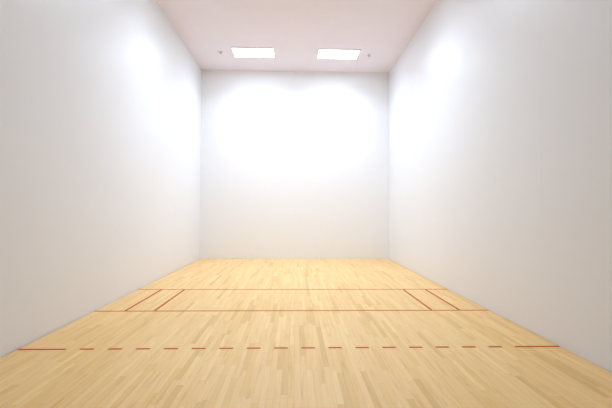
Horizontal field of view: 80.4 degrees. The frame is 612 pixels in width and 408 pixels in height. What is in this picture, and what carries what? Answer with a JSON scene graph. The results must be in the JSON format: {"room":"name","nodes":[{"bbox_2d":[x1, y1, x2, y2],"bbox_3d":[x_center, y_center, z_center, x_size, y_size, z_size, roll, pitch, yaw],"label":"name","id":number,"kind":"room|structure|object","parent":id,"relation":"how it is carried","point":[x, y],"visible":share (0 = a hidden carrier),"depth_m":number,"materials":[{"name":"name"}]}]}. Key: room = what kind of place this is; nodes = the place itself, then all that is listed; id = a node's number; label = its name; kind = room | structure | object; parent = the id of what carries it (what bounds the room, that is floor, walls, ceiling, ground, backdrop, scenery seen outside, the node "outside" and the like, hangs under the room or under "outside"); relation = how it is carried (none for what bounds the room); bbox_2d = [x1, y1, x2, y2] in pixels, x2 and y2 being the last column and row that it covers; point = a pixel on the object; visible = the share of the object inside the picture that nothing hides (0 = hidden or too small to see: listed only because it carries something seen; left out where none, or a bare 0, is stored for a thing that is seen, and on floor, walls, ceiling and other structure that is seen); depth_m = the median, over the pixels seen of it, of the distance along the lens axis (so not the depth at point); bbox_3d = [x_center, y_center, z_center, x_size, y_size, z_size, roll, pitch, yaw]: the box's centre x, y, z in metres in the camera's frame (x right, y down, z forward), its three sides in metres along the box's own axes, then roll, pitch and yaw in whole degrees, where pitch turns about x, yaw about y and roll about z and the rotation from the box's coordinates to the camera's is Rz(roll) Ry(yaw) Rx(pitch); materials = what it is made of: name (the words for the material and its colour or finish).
{"room":"racquetball court","nodes":[
{"label":"racquetball court","id":0,"kind":"room"},
{"bbox_2d":[0,0,201,357],"bbox_3d":[-3.280,-1.422,5.571,0.150,6.296,12.192,0,-1,-2],"label":"wall","id":1,"kind":"structure","parent":0,"point":[100,100],"depth_m":5.34,"materials":[{"name":"white paint"}]},
{"bbox_2d":[200,70,388,258],"bbox_3d":[-0.345,-1.277,11.831,6.396,6.296,0.150,0,-1,-2],"label":"wall","id":2,"kind":"structure","parent":0,"point":[295,164],"depth_m":11.76,"materials":[{"name":"white paint"}]},
{"bbox_2d":[156,0,437,72],"bbox_3d":[-0.141,-4.500,5.728,6.096,0.100,12.192,0,-1,-2],"label":"ceiling","id":3,"kind":"structure","parent":0,"point":[296,30],"depth_m":9.13,"materials":[{"name":"paint"}]},
{"bbox_2d":[231,47,275,57],"bbox_3d":[-1.504,-4.352,10.427,1.216,0.018,0.631,0,-1,-2],"label":"recessed light","id":4,"kind":"object","parent":3,"relation":"in","point":[244,52],"visible":1,"depth_m":10.41,"materials":[{"name":"white plastic"}]},
{"bbox_2d":[317,49,360,59],"bbox_3d":[0.934,-4.337,10.500,1.216,0.018,0.631,0,-1,-2],"label":"recessed light","id":5,"kind":"object","parent":3,"relation":"in","point":[353,54],"visible":1,"depth_m":10.49,"materials":[{"name":"white plastic"}]},
{"bbox_2d":[0,259,611,407],"bbox_3d":[-0.175,1.656,5.605,6.072,0.022,12.174,0,-1,-2],"label":"floor","id":6,"kind":"structure","parent":0,"point":[507,375],"depth_m":3.92,"materials":[{"name":"brown wood"}]},
{"bbox_2d":[125,290,160,310],"bbox_3d":[-2.777,1.644,6.267,0.038,0.001,1.486,0,-1,-2],"label":"court line","id":7,"kind":"object","parent":6,"relation":"on","point":[159,290],"visible":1,"depth_m":6.09,"materials":[{"name":"red paint"}]},
{"bbox_2d":[154,290,183,310],"bbox_3d":[-2.336,1.646,6.280,0.038,0.001,1.486,0,-1,-2],"label":"court line","id":8,"kind":"object","parent":6,"relation":"on","point":[182,290],"visible":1,"depth_m":6.10,"materials":[{"name":"red paint"}]},
{"bbox_2d":[138,289,405,289],"bbox_3d":[-0.221,1.675,7.106,6.072,0.001,0.038,0,-1,-2],"label":"service line","id":9,"kind":"object","parent":6,"relation":"on","point":[138,289],"visible":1,"depth_m":7.08,"materials":[{"name":"red paint"}]},
{"bbox_2d":[17,346,559,349],"bbox_3d":[-0.129,1.613,4.060,6.072,0.001,0.038,0,-1,-2],"label":"receiving line","id":10,"kind":"object","parent":6,"relation":"on","point":[435,346],"visible":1,"depth_m":4.07,"materials":[{"name":"red paint"}]},
{"bbox_2d":[94,310,484,311],"bbox_3d":[-0.175,1.644,5.583,6.072,0.001,0.038,0,-1,-2],"label":"short line","id":11,"kind":"object","parent":6,"relation":"on","point":[225,310],"visible":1,"depth_m":5.61,"materials":[{"name":"red paint"}]},
{"bbox_2d":[402,289,431,309],"bbox_3d":[1.941,1.672,6.409,0.038,0.001,1.486,0,-1,-2],"label":"court line","id":12,"kind":"object","parent":6,"relation":"on","point":[402,289],"visible":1,"depth_m":6.27,"materials":[{"name":"red paint"}]},
{"bbox_2d":[424,289,459,309],"bbox_3d":[2.382,1.675,6.422,0.038,0.001,1.486,0,-1,-2],"label":"court line","id":13,"kind":"object","parent":6,"relation":"on","point":[424,289],"visible":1,"depth_m":6.28,"materials":[{"name":"red paint"}]},
{"bbox_2d":[389,0,611,372],"bbox_3d":[2.963,-1.384,5.758,0.150,6.296,12.192,0,-1,-2],"label":"wall","id":14,"kind":"structure","parent":0,"point":[500,111],"depth_m":5.06,"materials":[{"name":"white paint"}]}
]}

